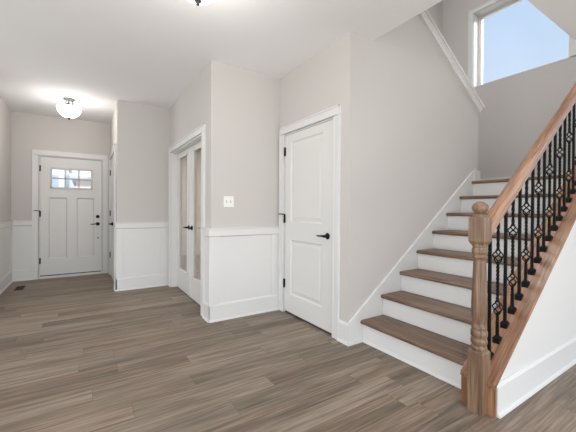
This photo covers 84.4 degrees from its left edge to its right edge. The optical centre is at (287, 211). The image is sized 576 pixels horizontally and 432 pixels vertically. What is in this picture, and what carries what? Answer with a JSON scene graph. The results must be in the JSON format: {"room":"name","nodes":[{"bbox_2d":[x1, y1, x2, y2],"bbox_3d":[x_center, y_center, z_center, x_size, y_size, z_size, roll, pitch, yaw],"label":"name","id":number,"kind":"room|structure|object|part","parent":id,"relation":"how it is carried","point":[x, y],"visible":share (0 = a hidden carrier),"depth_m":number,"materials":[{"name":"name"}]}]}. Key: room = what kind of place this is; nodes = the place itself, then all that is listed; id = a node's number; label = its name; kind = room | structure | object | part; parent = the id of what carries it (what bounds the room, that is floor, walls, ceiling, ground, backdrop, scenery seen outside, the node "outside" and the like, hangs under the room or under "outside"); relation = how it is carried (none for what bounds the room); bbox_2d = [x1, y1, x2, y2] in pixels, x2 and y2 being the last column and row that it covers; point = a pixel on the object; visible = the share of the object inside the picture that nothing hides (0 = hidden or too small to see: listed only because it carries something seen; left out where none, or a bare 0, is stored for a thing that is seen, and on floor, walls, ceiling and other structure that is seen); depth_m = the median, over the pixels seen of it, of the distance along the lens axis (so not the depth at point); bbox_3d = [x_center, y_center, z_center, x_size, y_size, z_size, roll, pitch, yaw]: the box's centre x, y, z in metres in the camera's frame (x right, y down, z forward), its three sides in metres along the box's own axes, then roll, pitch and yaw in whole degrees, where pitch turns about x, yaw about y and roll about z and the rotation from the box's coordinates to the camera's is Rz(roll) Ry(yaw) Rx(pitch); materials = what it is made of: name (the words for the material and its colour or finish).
{"room":"entrance hall","nodes":[
{"label":"entrance hall","id":0,"kind":"room"},
{"bbox_2d":[0,96,10,221],"bbox_3d":[-3.955,-0.237,4.228,0.115,2.740,1.993,0,0,-33],"label":"wall","id":1,"kind":"structure","parent":0,"point":[5,112],"depth_m":4.73,"materials":[{"name":"beige paint"}]},
{"bbox_2d":[0,220,12,278],"bbox_3d":[-3.898,0.552,4.272,0.032,0.809,1.993,0,0,-33],"label":"wainscot","id":2,"kind":"structure","parent":1,"relation":"attached to","point":[6,226],"depth_m":4.72,"materials":[{"name":"white paint"}]},
{"bbox_2d":[0,271,12,294],"bbox_3d":[-3.902,1.040,4.274,0.030,0.186,1.993,0,0,-33],"label":"baseboard","id":3,"kind":"structure","parent":1,"relation":"attached to","point":[6,280],"depth_m":4.67,"materials":[{"name":"white paint"}]},
{"bbox_2d":[11,111,109,277],"bbox_3d":[-3.846,-0.245,5.551,1.499,2.740,0.115,0,0,-33],"label":"wall","id":4,"kind":"structure","parent":0,"point":[29,131],"depth_m":5.26,"materials":[{"name":"beige paint"}]},
{"bbox_2d":[12,220,31,269],"bbox_3d":[-4.331,0.544,5.159,0.264,0.809,0.032,0,0,-33],"label":"wainscot","id":5,"kind":"structure","parent":4,"relation":"attached to","point":[21,229],"depth_m":5.17,"materials":[{"name":"white paint"}]},
{"bbox_2d":[12,269,31,281],"bbox_3d":[-4.334,1.032,5.163,0.264,0.186,0.030,0,0,-33],"label":"baseboard","id":6,"kind":"structure","parent":4,"relation":"attached to","point":[20,274],"depth_m":5.16,"materials":[{"name":"white paint"}]},
{"bbox_2d":[32,149,107,279],"bbox_3d":[-3.787,0.049,5.567,1.090,2.153,0.156,0,0,-33],"label":"door","id":7,"kind":"structure","parent":4,"relation":"in","point":[71,224],"depth_m":5.52,"materials":[{"name":"white paint"}]},
{"bbox_2d":[110,103,116,209],"bbox_3d":[-2.850,-0.237,5.280,0.115,2.740,1.417,0,0,-33],"label":"wall","id":8,"kind":"structure","parent":0,"point":[113,124],"depth_m":4.97,"materials":[{"name":"beige paint"}]},
{"bbox_2d":[108,144,115,286],"bbox_3d":[-2.861,0.062,5.247,0.168,2.143,1.236,0,0,-33],"label":"door","id":9,"kind":"structure","parent":8,"relation":"in","point":[112,158],"depth_m":5.31,"materials":[{"name":"white paint"}]},
{"bbox_2d":[113,222,116,277],"bbox_3d":[-2.516,0.559,4.623,0.032,0.809,0.195,0,0,-33],"label":"wainscot","id":10,"kind":"structure","parent":8,"relation":"attached to","point":[113,222],"depth_m":4.70,"materials":[{"name":"white paint"}]},
{"bbox_2d":[113,276,116,290],"bbox_3d":[-2.518,1.046,4.625,0.030,0.186,0.197,0,0,-33],"label":"baseboard","id":11,"kind":"structure","parent":8,"relation":"attached to","point":[115,287],"depth_m":4.56,"materials":[{"name":"white paint"}]},
{"bbox_2d":[116,100,169,221],"bbox_3d":[-2.134,-0.230,4.830,0.831,2.740,0.115,0,0,-33],"label":"wall","id":12,"kind":"structure","parent":0,"point":[142,163],"depth_m":4.73,"materials":[{"name":"beige paint"}]},
{"bbox_2d":[116,222,167,278],"bbox_3d":[-2.161,0.560,4.733,0.712,0.809,0.032,0,0,-33],"label":"wainscot","id":13,"kind":"structure","parent":12,"relation":"attached to","point":[141,247],"depth_m":4.73,"materials":[{"name":"white paint"}]},
{"bbox_2d":[116,274,167,290],"bbox_3d":[-2.166,1.048,4.736,0.714,0.186,0.030,0,0,-33],"label":"baseboard","id":14,"kind":"structure","parent":12,"relation":"attached to","point":[155,280],"depth_m":4.72,"materials":[{"name":"white paint"}]},
{"bbox_2d":[169,65,207,226],"bbox_3d":[-1.312,-0.221,4.212,0.115,2.740,1.813,0,0,-33],"label":"wall","id":15,"kind":"structure","parent":0,"point":[190,110],"depth_m":3.89,"materials":[{"name":"beige paint"}]},
{"bbox_2d":[168,123,205,315],"bbox_3d":[-1.322,0.090,4.204,0.140,2.118,1.676,0,0,-33],"label":"door","id":16,"kind":"structure","parent":15,"relation":"in","point":[187,282],"depth_m":4.30,"materials":[{"name":"white paint"}]},
{"bbox_2d":[202,227,210,304],"bbox_3d":[-0.871,0.576,3.387,0.032,0.809,0.193,0,0,-33],"label":"wainscot","id":17,"kind":"structure","parent":15,"relation":"attached to","point":[206,231],"depth_m":3.39,"materials":[{"name":"white paint"}]},
{"bbox_2d":[202,300,210,322],"bbox_3d":[-0.873,1.064,3.390,0.030,0.186,0.195,0,0,-33],"label":"baseboard","id":18,"kind":"structure","parent":15,"relation":"attached to","point":[206,315],"depth_m":3.38,"materials":[{"name":"white paint"}]},
{"bbox_2d":[182,149,200,255],"bbox_3d":[-0.740,-0.231,6.423,3.500,2.740,4.990,0,0,-33],"label":"wall","id":19,"kind":"structure","parent":0,"point":[184,159],"depth_m":8.09,"materials":[{"name":"beige paint"}]},
{"bbox_2d":[0,254,575,431],"bbox_3d":[-0.365,1.209,1.858,11.000,0.080,13.100,0,0,-33],"label":"floor","id":20,"kind":"structure","parent":0,"point":[78,353],"depth_m":2.23,"materials":[{"name":"wood"}]},
{"bbox_2d":[13,285,25,290],"bbox_3d":[-3.954,1.127,4.686,0.110,0.006,0.300,0,0,-33],"label":"floor vent","id":21,"kind":"object","parent":20,"relation":"in","point":[17,287],"visible":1,"depth_m":4.65,"materials":[{"name":"brown metal"}]},
{"bbox_2d":[347,165,575,417],"bbox_3d":[1.897,0.279,3.640,3.271,1.788,2.323,0,0,-33],"label":"staircase","id":22,"kind":"structure","parent":20,"relation":"on","point":[429,288],"depth_m":2.73,"materials":[{"name":"white paint"}]},
{"bbox_3d":[2.726,-0.450,4.259,1.210,0.155,2.165,0,0,-33],"label":"landing baseboard","id":23,"kind":"part","parent":22,"relation":"part of","materials":[{"name":"white paint"}]},
{"bbox_2d":[467,81,575,416],"bbox_3d":[2.020,-0.170,2.441,2.198,2.700,0.091,0,0,-33],"label":"stair railing","id":24,"kind":"object","parent":22,"relation":"on","point":[481,226],"visible":1,"depth_m":2.08,"materials":[{"name":"brown wood"}]},
{"bbox_3d":[1.129,0.559,1.875,0.091,1.238,0.091,0,0,-33],"label":"newel post","id":25,"kind":"part","parent":24,"relation":"part of","materials":[{"name":"brown wood"}]},
{"bbox_2d":[492,299,502,315],"bbox_3d":[1.325,0.607,2.008,0.057,0.106,0.057,0,0,7],"label":"basket","id":26,"kind":"object","parent":24,"relation":"on","point":[497,300],"depth_m":2.00,"materials":[{"name":"black metal"}]},
{"bbox_2d":[492,248,503,264],"bbox_3d":[1.327,0.282,2.006,0.057,0.106,0.057,0,0,7],"label":"basket","id":27,"kind":"object","parent":24,"relation":"on","point":[497,249],"depth_m":2.00,"materials":[{"name":"black metal"}]},
{"bbox_2d":[507,272,517,287],"bbox_3d":[1.496,0.456,2.117,0.057,0.106,0.057,0,0,7],"label":"basket","id":28,"kind":"object","parent":24,"relation":"on","point":[512,273],"depth_m":2.11,"materials":[{"name":"black metal"}]},
{"bbox_2d":[508,223,518,238],"bbox_3d":[1.498,0.131,2.115,0.057,0.106,0.057,0,0,7],"label":"basket","id":29,"kind":"object","parent":24,"relation":"on","point":[512,236],"depth_m":2.11,"materials":[{"name":"black metal"}]},
{"bbox_2d":[521,248,531,262],"bbox_3d":[1.668,0.305,2.226,0.057,0.106,0.057,0,0,7],"label":"basket","id":30,"kind":"object","parent":24,"relation":"on","point":[526,260],"depth_m":2.22,"materials":[{"name":"black metal"}]},
{"bbox_2d":[522,201,531,215],"bbox_3d":[1.670,-0.019,2.224,0.057,0.106,0.057,0,0,7],"label":"basket","id":31,"kind":"object","parent":24,"relation":"on","point":[526,202],"depth_m":2.22,"materials":[{"name":"black metal"}]},
{"bbox_3d":[2.057,-0.660,2.467,2.110,1.718,0.064,0,0,-33],"label":"handrail","id":32,"kind":"part","parent":24,"relation":"part of","materials":[{"name":"brown wood"}]},
{"bbox_2d":[534,225,543,239],"bbox_3d":[1.840,0.155,2.335,0.057,0.106,0.057,0,0,7],"label":"basket","id":33,"kind":"object","parent":24,"relation":"on","point":[538,226],"depth_m":2.33,"materials":[{"name":"black metal"}]},
{"bbox_2d":[535,181,543,195],"bbox_3d":[1.842,-0.170,2.333,0.057,0.106,0.057,0,0,7],"label":"basket","id":34,"kind":"object","parent":24,"relation":"on","point":[538,182],"depth_m":2.33,"materials":[{"name":"black metal"}]},
{"bbox_2d":[546,163,554,176],"bbox_3d":[2.013,-0.321,2.442,0.057,0.106,0.057,0,0,7],"label":"basket","id":35,"kind":"object","parent":24,"relation":"on","point":[549,174],"depth_m":2.43,"materials":[{"name":"black metal"}]},
{"bbox_2d":[546,205,554,218],"bbox_3d":[2.011,0.004,2.444,0.057,0.106,0.057,0,0,7],"label":"basket","id":36,"kind":"object","parent":24,"relation":"on","point":[549,206],"depth_m":2.44,"materials":[{"name":"black metal"}]},
{"bbox_2d":[556,187,564,199],"bbox_3d":[2.183,-0.147,2.553,0.057,0.106,0.057,0,0,7],"label":"basket","id":37,"kind":"object","parent":24,"relation":"on","point":[558,188],"depth_m":2.54,"materials":[{"name":"black metal"}]},
{"bbox_2d":[557,146,564,158],"bbox_3d":[2.185,-0.472,2.551,0.057,0.106,0.057,0,0,7],"label":"basket","id":38,"kind":"object","parent":24,"relation":"on","point":[559,157],"depth_m":2.54,"materials":[{"name":"black metal"}]},
{"bbox_2d":[566,131,573,143],"bbox_3d":[2.357,-0.623,2.659,0.057,0.106,0.057,0,0,7],"label":"basket","id":39,"kind":"object","parent":24,"relation":"on","point":[568,141],"depth_m":2.65,"materials":[{"name":"black metal"}]},
{"bbox_2d":[566,170,573,181],"bbox_3d":[2.355,-0.298,2.661,0.057,0.106,0.057,0,0,7],"label":"basket","id":40,"kind":"object","parent":24,"relation":"on","point":[568,180],"depth_m":2.65,"materials":[{"name":"black metal"}]},
{"bbox_2d":[0,0,575,148],"bbox_3d":[-0.833,-1.729,2.598,11.000,0.300,11.300,0,0,-33],"label":"ceiling","id":41,"kind":"structure","parent":0,"point":[97,54],"depth_m":2.91,"materials":[{"name":"paint"}]},
{"bbox_2d":[56,97,81,119],"bbox_3d":[-3.108,-1.453,4.511,0.304,0.302,0.320,0,0,-33],"label":"ceiling lamp","id":42,"kind":"object","parent":41,"relation":"attached to","point":[68,111],"visible":1,"depth_m":4.45,"materials":[{"name":"white glass"}]},
{"bbox_3d":[-3.117,-1.407,4.521,0.294,0.145,0.294,0,0,-33],"label":"lamp shade","id":43,"kind":"part","parent":42,"relation":"part of","materials":[{"name":"white glass"}]},
{"bbox_2d":[188,0,213,5],"bbox_3d":[-0.547,-1.422,1.951,0.304,0.302,0.320,0,0,-33],"label":"ceiling lamp","id":44,"kind":"object","parent":41,"relation":"attached to","point":[197,2],"visible":1,"depth_m":1.98,"materials":[{"name":"white glass"}]},
{"bbox_2d":[280,38,341,318],"bbox_3d":[0.238,-0.206,3.360,0.115,2.740,1.067,0,0,-33],"label":"wall","id":45,"kind":"structure","parent":0,"point":[313,87],"depth_m":3.24,"materials":[{"name":"beige paint"}]},
{"bbox_2d":[278,104,340,339],"bbox_3d":[0.218,0.095,3.339,0.169,2.138,1.040,0,0,-33],"label":"door","id":46,"kind":"structure","parent":45,"relation":"in","point":[309,156],"depth_m":3.25,"materials":[{"name":"white paint"}]},
{"bbox_3d":[0.333,0.234,3.054,0.055,0.062,0.147,0,0,-33],"label":"handle","id":47,"kind":"part","parent":46,"relation":"part of","materials":[{"name":"black metal"}]},
{"bbox_2d":[337,319,349,345],"bbox_3d":[0.492,1.075,2.826,0.030,0.186,0.135,0,0,-33],"label":"baseboard","id":48,"kind":"structure","parent":45,"relation":"attached to","point":[343,327],"depth_m":2.82,"materials":[{"name":"white paint"}]},
{"bbox_2d":[207,0,442,227],"bbox_3d":[0.862,-1.599,4.427,4.168,5.520,0.153,0,0,-33],"label":"wall","id":49,"kind":"structure","parent":0,"point":[243,124],"depth_m":3.52,"materials":[{"name":"beige paint"}]},
{"bbox_2d":[223,196,233,206],"bbox_3d":[-0.638,-0.108,3.422,0.116,0.116,0.017,0,0,-33],"label":"light switch","id":50,"kind":"object","parent":49,"relation":"attached to","point":[228,201],"visible":1,"depth_m":3.42,"materials":[{"name":"white plastic"}]},
{"bbox_2d":[209,295,277,322],"bbox_3d":[-0.477,1.061,3.529,0.822,0.193,0.030,0,0,-33],"label":"baseboard","id":51,"kind":"structure","parent":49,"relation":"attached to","point":[222,311],"depth_m":3.50,"materials":[{"name":"white paint"}]},
{"bbox_2d":[209,226,278,304],"bbox_3d":[-0.456,0.578,3.537,0.857,0.809,0.032,0,0,-33],"label":"wainscot","id":52,"kind":"structure","parent":49,"relation":"attached to","point":[244,260],"depth_m":3.52,"materials":[{"name":"white paint"}]},
{"bbox_2d":[340,14,478,322],"bbox_3d":[1.424,-0.675,3.415,2.169,3.691,0.115,0,0,-33],"label":"wall","id":53,"kind":"structure","parent":0,"point":[409,125],"depth_m":3.09,"materials":[{"name":"beige paint"}]},
{"bbox_2d":[419,10,484,112],"bbox_3d":[1.533,-1.950,3.472,2.119,1.433,0.175,0,0,-33],"label":"trim","id":54,"kind":"structure","parent":53,"relation":"attached to","point":[425,15],"depth_m":3.59,"materials":[{"name":"white paint"}]},
{"bbox_2d":[442,0,575,284],"bbox_3d":[3.369,-1.584,4.584,0.220,5.520,2.295,0,0,-33],"label":"wall","id":55,"kind":"structure","parent":0,"point":[518,108],"depth_m":4.60,"materials":[{"name":"beige paint"}]},
{"bbox_2d":[468,0,575,87],"bbox_3d":[3.351,-2.585,4.593,0.246,1.249,1.343,0,0,-33],"label":"window","id":56,"kind":"structure","parent":55,"relation":"in","point":[476,15],"depth_m":5.05,"materials":[{"name":"white paint"}]},
{"bbox_3d":[3.356,-1.966,4.603,0.224,0.012,1.203,0,0,-33],"label":"sill","id":57,"kind":"part","parent":56,"relation":"part of","materials":[{"name":"white paint"}]},
{"bbox_2d":[501,222,575,379],"bbox_3d":[2.044,0.297,2.472,2.127,1.766,0.172,0,0,-33],"label":"wall","id":58,"kind":"structure","parent":0,"point":[552,322],"depth_m":2.30,"materials":[{"name":"paint"}]},
{"bbox_2d":[496,336,575,418],"bbox_3d":[2.885,1.090,2.900,4.006,0.186,0.030,0,0,-33],"label":"baseboard","id":59,"kind":"structure","parent":58,"relation":"attached to","point":[516,388],"depth_m":2.08,"materials":[{"name":"white paint"}]},
{"label":"outside","id":60,"kind":"structure","parent":0,"visible":0},
{"bbox_3d":[-12.367,1.333,37.728,100.000,0.100,63.177,0,0,-33],"label":"lawn","id":61,"kind":"structure","parent":60,"visible":0},
{"bbox_2d":[52,169,72,187],"bbox_3d":[-24.729,-2.058,31.637,5.200,6.600,8.800,0,0,-33],"label":"neighbor house","id":62,"kind":"structure","parent":61,"relation":"on","point":[57,173],"depth_m":29.25,"materials":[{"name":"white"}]},
{"bbox_3d":[-21.436,-2.822,28.920,0.840,1.240,0.020,0,0,-33],"label":"pane","id":63,"kind":"part","parent":62,"relation":"part of","materials":[{"name":"glass"}]},
{"bbox_2d":[72,177,90,187],"bbox_3d":[-16.557,-1.160,32.143,8.600,4.900,8.800,0,0,-33],"label":"neighbor house","id":64,"kind":"structure","parent":61,"relation":"on","point":[83,183],"depth_m":26.89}
]}

